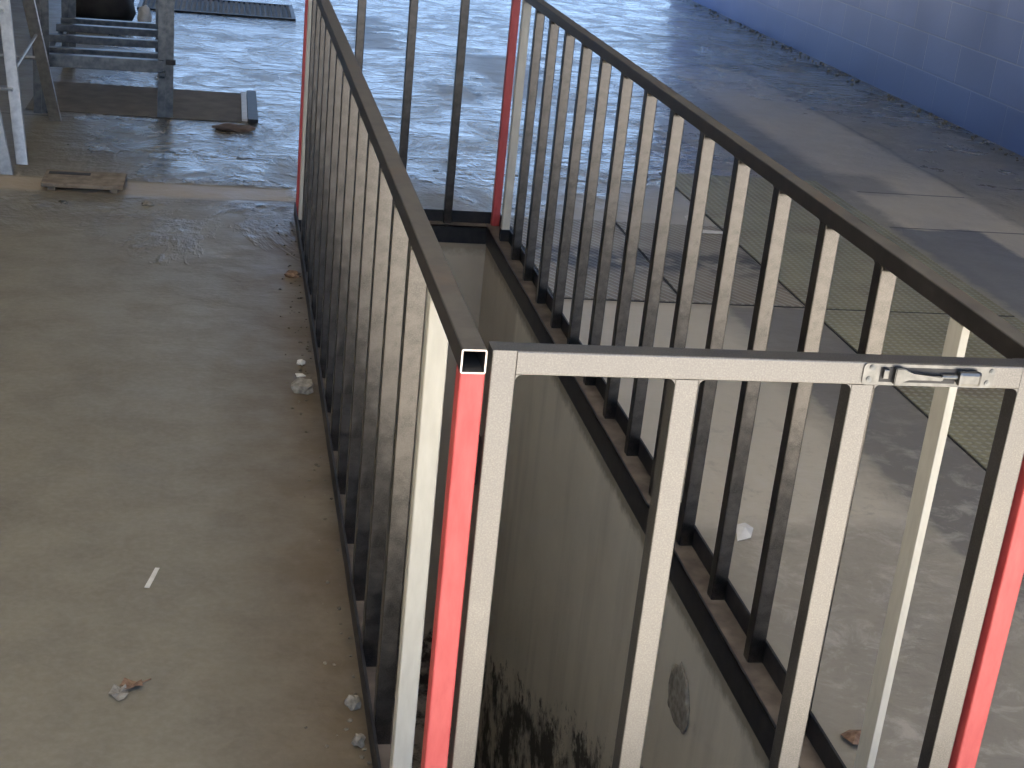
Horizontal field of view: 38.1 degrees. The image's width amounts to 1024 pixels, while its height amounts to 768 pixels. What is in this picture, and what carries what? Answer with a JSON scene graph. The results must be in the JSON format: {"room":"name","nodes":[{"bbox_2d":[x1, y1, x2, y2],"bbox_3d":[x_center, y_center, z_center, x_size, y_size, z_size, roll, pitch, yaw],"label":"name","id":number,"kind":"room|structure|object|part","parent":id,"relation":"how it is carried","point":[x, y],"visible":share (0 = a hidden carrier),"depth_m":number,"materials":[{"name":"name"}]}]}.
{"room":"abandoned warehouse","nodes":[
{"label":"abandoned warehouse","id":0,"kind":"room"},
{"bbox_2d":[394,691,451,767],"bbox_3d":[-0.337,2.283,5.120,0.858,0.100,4.298,2,21,-11],"label":"floor","id":1,"kind":"structure","parent":0,"point":[422,696],"depth_m":6.77,"materials":[{"name":"paint"}]},
{"bbox_2d":[395,242,485,691],"bbox_3d":[-0.596,0.367,6.674,0.858,2.296,0.152,2,21,-11],"label":"wall","id":2,"kind":"structure","parent":0,"point":[466,261],"depth_m":6.56,"materials":[{"name":"paint"}]},
{"bbox_2d":[0,0,1023,767],"bbox_3d":[-2.293,-1.055,6.685,11.459,0.001,18.300,2,21,-11],"label":"floor","id":3,"kind":"structure","parent":0,"point":[148,422],"depth_m":4.46,"materials":[{"name":"concrete"}]},
{"bbox_2d":[0,111,13,174],"bbox_3d":[-2.406,-1.668,6.010,0.710,1.602,0.146,2,21,-11],"label":"ladder","id":4,"kind":"object","parent":3,"relation":"on","point":[6,168],"visible":1,"depth_m":6.27,"materials":[{"name":"metal"}]},
{"bbox_2d":[0,0,61,164],"bbox_3d":[-2.358,-1.826,6.606,0.555,1.484,0.977,2,21,-11],"label":"stepladder","id":5,"kind":"object","parent":3,"relation":"on","point":[9,55],"visible":1,"depth_m":6.46,"materials":[{"name":"metal"}]},
{"bbox_2d":[41,169,126,193],"bbox_3d":[-1.801,-0.853,6.241,0.330,0.036,0.230,2,21,-11],"label":"board","id":6,"kind":"object","parent":3,"relation":"on","point":[52,179],"visible":1,"depth_m":6.20,"materials":[{"name":"wood"}]},
{"bbox_2d":[108,677,150,700],"bbox_3d":[-0.735,0.580,2.843,0.048,0.013,0.093,14,22,19],"label":"dry leaf","id":7,"kind":"object","parent":3,"relation":"on","point":[118,693],"visible":1,"depth_m":2.83,"materials":[{"name":"grey plant"}]},
{"bbox_3d":[-0.749,0.587,2.820,0.038,0.012,0.044,2,21,-11],"label":"blade","id":8,"kind":"part","parent":7,"relation":"part of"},
{"bbox_3d":[-0.733,0.577,2.852,0.046,0.013,0.038,2,21,-11],"label":"blade","id":9,"kind":"part","parent":7,"relation":"part of","materials":[{"name":"brown plant"}]},
{"bbox_2d":[25,81,257,122],"bbox_3d":[-1.966,-1.534,7.987,1.165,0.019,0.800,2,21,-11],"label":"sheet","id":10,"kind":"object","parent":3,"relation":"on","point":[71,97],"visible":0.91,"depth_m":7.96,"materials":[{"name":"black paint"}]},
{"bbox_2d":[33,0,175,117],"bbox_3d":[-2.115,-2.310,7.880,0.690,1.500,1.410,2,21,-11],"label":"frame","id":11,"kind":"object","parent":10,"relation":"on","point":[162,62],"visible":0.94,"depth_m":7.61,"materials":[{"name":"metal"}]},
{"bbox_3d":[-2.297,-2.068,7.205,0.078,1.500,0.060,2,21,-11],"label":"leg","id":12,"kind":"part","parent":11,"relation":"part of","materials":[{"name":"metal"}]},
{"bbox_3d":[-2.480,-1.828,8.007,0.030,0.030,1.350,2,21,-11],"label":"rail","id":13,"kind":"part","parent":11,"relation":"part of","materials":[{"name":"metal"}]},
{"bbox_3d":[-2.529,-2.568,8.437,0.078,1.500,0.060,2,21,-11],"label":"leg","id":14,"kind":"part","parent":11,"relation":"part of","materials":[{"name":"metal"}]},
{"bbox_2d":[76,0,135,20],"bbox_3d":[-2.909,-2.753,10.438,0.511,0.346,0.463,2,21,-11],"label":"bundle","id":15,"kind":"object","parent":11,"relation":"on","point":[124,10],"visible":0.73,"depth_m":10.29,"materials":[{"name":"rubber"}]},
{"bbox_2d":[137,5,151,21],"bbox_3d":[-2.595,-2.615,10.461,0.100,0.135,0.216,2,21,-11],"label":"plastic bag","id":16,"kind":"object","parent":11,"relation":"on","point":[144,14],"visible":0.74,"depth_m":10.39,"materials":[{"name":"white plastic"}]},
{"bbox_3d":[-2.010,-2.554,8.541,0.078,1.500,0.060,2,21,-11],"label":"leg","id":17,"kind":"part","parent":11,"relation":"part of","materials":[{"name":"metal"}]},
{"bbox_3d":[-1.722,-2.082,7.395,0.078,1.500,0.060,2,21,-11],"label":"leg","id":18,"kind":"part","parent":11,"relation":"part of","materials":[{"name":"metal"}]},
{"bbox_2d":[141,201,154,205],"bbox_3d":[-1.491,-0.740,6.065,0.054,0.014,0.042,2,21,-11],"label":"chip","id":19,"kind":"object","parent":3,"relation":"on","point":[145,203],"visible":1,"depth_m":6.06,"materials":[{"name":"grey concrete"}]},
{"bbox_2d":[144,568,158,587],"bbox_3d":[-0.790,0.424,3.250,0.011,0.002,0.090,6,21,-1],"label":"paper strip","id":20,"kind":"object","parent":3,"relation":"on","point":[149,582],"visible":1,"depth_m":3.24,"materials":[{"name":"white paper"}]},
{"bbox_2d":[137,0,295,20],"bbox_3d":[-2.298,-2.943,11.560,1.180,0.013,0.780,2,21,-11],"label":"drain grate","id":21,"kind":"object","parent":3,"relation":"on","point":[213,7],"visible":0.89,"depth_m":11.52,"materials":[{"name":"grey metal"}]},
{"bbox_2d":[212,123,254,131],"bbox_3d":[-1.420,-1.312,7.557,0.219,0.022,0.167,2,21,-11],"label":"brick piece","id":22,"kind":"object","parent":3,"relation":"on","point":[230,127],"visible":1,"depth_m":7.52,"materials":[{"name":"brown brick"}]},
{"bbox_2d":[284,270,300,277],"bbox_3d":[-0.796,-0.401,5.368,0.055,0.019,0.058,7,21,4],"label":"chip","id":23,"kind":"object","parent":3,"relation":"on","point":[290,273],"visible":1,"depth_m":5.36,"materials":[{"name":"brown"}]},
{"bbox_2d":[295,373,305,376],"bbox_3d":[-0.630,-0.028,4.404,0.030,0.007,0.026,-5,24,-27],"label":"paper scrap","id":24,"kind":"object","parent":3,"relation":"on","point":[297,374],"visible":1,"depth_m":4.40,"materials":[{"name":"white paper"}]},
{"bbox_2d":[297,359,304,365],"bbox_3d":[-0.648,-0.067,4.547,0.032,0.016,0.026,22,26,36],"label":"chip","id":25,"kind":"object","parent":3,"relation":"on","point":[300,361],"visible":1,"depth_m":4.54,"materials":[{"name":"white stone"}]},
{"bbox_2d":[291,377,313,394],"bbox_3d":[-0.611,0.001,4.352,0.076,0.035,0.079,18,24,29],"label":"wrapper","id":26,"kind":"object","parent":3,"relation":"on","point":[300,385],"visible":1,"depth_m":4.33,"materials":[{"name":"grey paper"}]},
{"bbox_2d":[274,222,371,763],"bbox_3d":[-0.622,0.028,4.322,0.119,0.005,3.714,2,21,-11],"label":"crumbs","id":27,"kind":"object","parent":3,"relation":"on","point":[349,720],"visible":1,"depth_m":3.70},
{"bbox_2d":[344,695,360,710],"bbox_3d":[-0.308,0.614,2.866,0.037,0.020,0.033,21,25,34],"label":"chip","id":28,"kind":"object","parent":3,"relation":"on","point":[353,702],"visible":1,"depth_m":2.86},
{"bbox_2d":[351,733,365,747],"bbox_3d":[-0.284,0.659,2.754,0.029,0.020,0.031,20,25,32],"label":"chip","id":29,"kind":"object","parent":3,"relation":"on","point":[358,740],"visible":1,"depth_m":2.75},
{"bbox_2d":[294,0,487,767],"bbox_3d":[-0.461,-0.339,4.033,0.062,1.075,4.298,2,21,-11],"label":"guard railing","id":30,"kind":"object","parent":3,"relation":"on","point":[370,252],"visible":1,"depth_m":2.81,"materials":[{"name":"grey metal"}]},
{"bbox_3d":[-0.835,-1.148,5.971,0.033,0.967,0.033,2,21,-11],"label":"corner post","id":31,"kind":"part","parent":30,"relation":"part of","materials":[{"name":"red metal"}]},
{"bbox_3d":[-0.419,-0.823,3.845,0.033,0.033,4.298,2,21,-11],"label":"rail","id":32,"kind":"part","parent":30,"relation":"part of","materials":[{"name":"grey metal"}]},
{"bbox_3d":[-0.100,0.430,2.078,0.033,0.967,0.033,2,21,-11],"label":"corner post","id":33,"kind":"part","parent":30,"relation":"part of","materials":[{"name":"red metal"}]},
{"bbox_2d":[448,341,1023,767],"bbox_3d":[0.304,0.400,2.134,0.779,0.940,0.048,2,21,-11],"label":"gate","id":34,"kind":"object","parent":30,"relation":"attached to","point":[858,375],"visible":0.99,"depth_m":2.04,"materials":[{"name":"metal"}]},
{"bbox_3d":[0.349,-0.020,1.980,0.706,0.041,0.033,2,21,-11],"label":"rail","id":35,"kind":"part","parent":34,"relation":"part of","materials":[{"name":"metal"}]},
{"bbox_3d":[0.548,-0.010,1.996,0.070,0.024,0.008,2,21,-11],"label":"lever","id":36,"kind":"part","parent":34,"relation":"part of","materials":[{"name":"metal"}]},
{"bbox_3d":[0.564,-0.011,2.005,0.191,0.031,0.002,2,21,-11],"label":"latch plate","id":37,"kind":"part","parent":34,"relation":"part of","materials":[{"name":"metal"}]},
{"bbox_2d":[294,0,490,243],"bbox_3d":[-0.431,-1.115,6.051,0.870,1.075,0.062,2,21,-11],"label":"guard railing","id":38,"kind":"object","parent":3,"relation":"on","point":[448,225],"visible":0.6,"depth_m":6.09,"materials":[{"name":"black metal"}]},
{"bbox_2d":[521,217,528,250],"bbox_3d":[0.060,-0.628,6.203,0.115,0.006,0.517,2,21,-11],"label":"plate","id":39,"kind":"object","parent":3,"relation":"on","point":[525,227],"depth_m":6.20,"materials":[{"name":"black paint"}]},
{"bbox_2d":[534,218,543,272],"bbox_3d":[0.118,-0.572,6.074,0.181,0.006,0.806,2,21,-11],"label":"plate","id":40,"kind":"object","parent":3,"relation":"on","point":[541,220],"depth_m":6.06,"materials":[{"name":"black paint"}]},
{"bbox_2d":[548,218,561,295],"bbox_3d":[0.180,-0.521,5.959,0.261,0.006,1.098,2,21,-11],"label":"plate","id":41,"kind":"object","parent":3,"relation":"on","point":[557,228],"depth_m":5.93,"materials":[{"name":"black paint"}]},
{"bbox_2d":[564,219,580,298],"bbox_3d":[0.244,-0.514,5.958,0.306,0.006,1.128,2,21,-11],"label":"plate","id":42,"kind":"object","parent":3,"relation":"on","point":[576,223],"depth_m":5.91,"materials":[{"name":"black paint"}]},
{"bbox_2d":[584,220,602,299],"bbox_3d":[0.330,-0.511,5.974,0.332,0.006,1.131,2,21,-11],"label":"plate","id":43,"kind":"object","parent":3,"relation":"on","point":[597,225],"depth_m":5.92,"materials":[{"name":"black paint"}]},
{"bbox_2d":[606,225,624,300],"bbox_3d":[0.401,-0.496,5.954,0.298,0.006,1.063,2,21,-11],"label":"plate","id":44,"kind":"object","parent":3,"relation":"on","point":[619,238],"depth_m":5.88,"materials":[{"name":"black paint"}]},
{"bbox_2d":[631,251,648,301],"bbox_3d":[0.483,-0.422,5.784,0.200,0.006,0.669,2,21,-11],"label":"plate","id":45,"kind":"object","parent":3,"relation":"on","point":[642,265],"depth_m":5.74,"materials":[{"name":"black paint"}]},
{"bbox_2d":[638,223,654,262],"bbox_3d":[0.592,-0.598,6.269,0.189,0.006,0.613,2,21,-11],"label":"plate","id":46,"kind":"object","parent":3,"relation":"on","point":[647,229],"depth_m":6.29,"materials":[{"name":"black paint"}]},
{"bbox_2d":[659,279,676,302],"bbox_3d":[0.567,-0.351,5.622,0.095,0.006,0.291,2,21,-11],"label":"plate","id":47,"kind":"object","parent":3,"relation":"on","point":[668,295],"depth_m":5.58,"materials":[{"name":"black paint"}]},
{"bbox_2d":[663,224,686,293],"bbox_3d":[0.697,-0.523,6.102,0.335,0.006,1.013,2,21,-11],"label":"plate","id":48,"kind":"object","parent":3,"relation":"on","point":[676,238],"depth_m":6.11,"materials":[{"name":"black paint"}]},
{"bbox_2d":[692,226,721,304],"bbox_3d":[0.793,-0.498,6.064,0.446,0.006,1.130,2,21,-11],"label":"plate","id":49,"kind":"object","parent":3,"relation":"on","point":[710,246],"depth_m":5.99,"materials":[{"name":"black paint"}]},
{"bbox_2d":[702,229,722,233],"bbox_3d":[0.884,-0.669,6.510,0.140,0.007,0.060,2,21,-11],"label":"paper scrap","id":50,"kind":"object","parent":49,"relation":"on","point":[704,231],"visible":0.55,"depth_m":6.50,"materials":[{"name":"white paper"}]},
{"bbox_2d":[736,523,752,540],"bbox_3d":[0.590,0.370,3.744,0.050,0.014,0.105,6,21,-1],"label":"paper scrap","id":51,"kind":"object","parent":3,"relation":"on","point":[743,530],"visible":0.93,"depth_m":3.73,"materials":[{"name":"white paper"}]},
{"bbox_2d":[730,247,760,305],"bbox_3d":[0.896,-0.435,5.930,0.298,0.006,0.802,2,21,-11],"label":"plate","id":52,"kind":"object","parent":3,"relation":"on","point":[746,279],"depth_m":5.85,"materials":[{"name":"black paint"}]},
{"bbox_2d":[485,0,1023,767],"bbox_3d":[0.330,-0.318,4.191,0.062,1.075,4.298,2,21,-11],"label":"guard railing","id":53,"kind":"object","parent":3,"relation":"on","point":[735,637],"visible":0.95,"depth_m":3.42,"materials":[{"name":"grey metal"}]},
{"bbox_3d":[-0.027,-1.126,6.132,0.033,0.967,0.033,2,21,-11],"label":"corner post","id":54,"kind":"part","parent":53,"relation":"part of","materials":[{"name":"red metal"}]},
{"bbox_3d":[0.389,-0.801,4.006,0.033,0.033,4.298,2,21,-11],"label":"rail","id":55,"kind":"part","parent":53,"relation":"part of","materials":[{"name":"grey metal"}]},
{"bbox_3d":[0.708,0.452,2.239,0.033,0.967,0.033,2,21,-11],"label":"corner post","id":56,"kind":"part","parent":53,"relation":"part of","materials":[{"name":"red metal"}]},
{"bbox_2d":[774,283,804,307],"bbox_3d":[1.024,-0.341,5.719,0.125,0.006,0.303,2,21,-11],"label":"plate","id":57,"kind":"object","parent":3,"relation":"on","point":[783,298],"depth_m":5.66,"materials":[{"name":"black paint"}]},
{"bbox_2d":[659,172,1014,316],"bbox_3d":[1.355,-0.673,6.669,0.855,0.006,2.150,2,21,-11],"label":"plate","id":58,"kind":"object","parent":3,"relation":"on","point":[853,268],"visible":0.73,"depth_m":6.39,"materials":[{"name":"black paint"}]},
{"bbox_2d":[824,310,864,352],"bbox_3d":[1.267,-0.191,5.395,0.227,0.006,0.469,2,21,-11],"label":"plate","id":59,"kind":"object","parent":3,"relation":"on","point":[847,325],"depth_m":5.45,"materials":[{"name":"black paint"}]},
{"bbox_2d":[841,730,860,744],"bbox_3d":[0.679,0.692,2.919,0.054,0.019,0.058,-2,22,-20],"label":"dry leaf","id":60,"kind":"object","parent":3,"relation":"on","point":[853,736],"visible":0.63,"depth_m":2.91,"materials":[{"name":"brown plant"}]},
{"bbox_2d":[683,1,1023,160],"bbox_3d":[2.475,-2.488,11.670,0.222,0.012,8.795,2,21,-11],"label":"rubble","id":61,"kind":"object","parent":3,"relation":"on","point":[891,97],"visible":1,"depth_m":11.32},
{"bbox_2d":[892,385,934,417],"bbox_3d":[1.346,0.060,4.768,0.149,0.006,0.271,2,21,-11],"label":"plate","id":62,"kind":"object","parent":3,"relation":"on","point":[921,397],"depth_m":4.81,"materials":[{"name":"black paint"}]},
{"bbox_2d":[882,312,949,355],"bbox_3d":[1.483,-0.182,5.432,0.474,0.006,0.480,2,21,-11],"label":"plate","id":63,"kind":"object","parent":3,"relation":"on","point":[914,334],"depth_m":5.42,"materials":[{"name":"black paint"}]},
{"bbox_2d":[947,387,1004,470],"bbox_3d":[1.504,0.135,4.614,0.403,0.006,0.662,2,21,-11],"label":"plate","id":64,"kind":"object","parent":3,"relation":"on","point":[973,422],"depth_m":4.64,"materials":[{"name":"black paint"}]},
{"bbox_2d":[964,332,1006,358],"bbox_3d":[1.655,-0.140,5.369,0.160,0.006,0.274,2,21,-11],"label":"plate","id":65,"kind":"object","parent":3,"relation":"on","point":[976,347],"depth_m":5.32,"materials":[{"name":"black paint"}]},
{"bbox_2d":[451,246,769,767],"bbox_3d":[0.173,1.181,4.769,0.052,2.296,4.298,2,21,-11],"label":"wall","id":66,"kind":"structure","parent":0,"point":[570,547],"depth_m":4.70,"materials":[{"name":"paint"}]},
{"bbox_2d":[667,662,689,733],"bbox_3d":[0.401,0.743,3.537,0.011,0.158,0.172,2,21,-11],"label":"plaster spall","id":67,"kind":"object","parent":66,"relation":"attached to","point":[678,701],"visible":1,"depth_m":3.53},
{"bbox_2d":[692,0,1023,156],"bbox_3d":[3.622,-2.827,7.084,0.200,4.250,18.300,2,21,-11],"label":"wall","id":68,"kind":"structure","parent":0,"point":[960,62],"depth_m":10.27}
]}

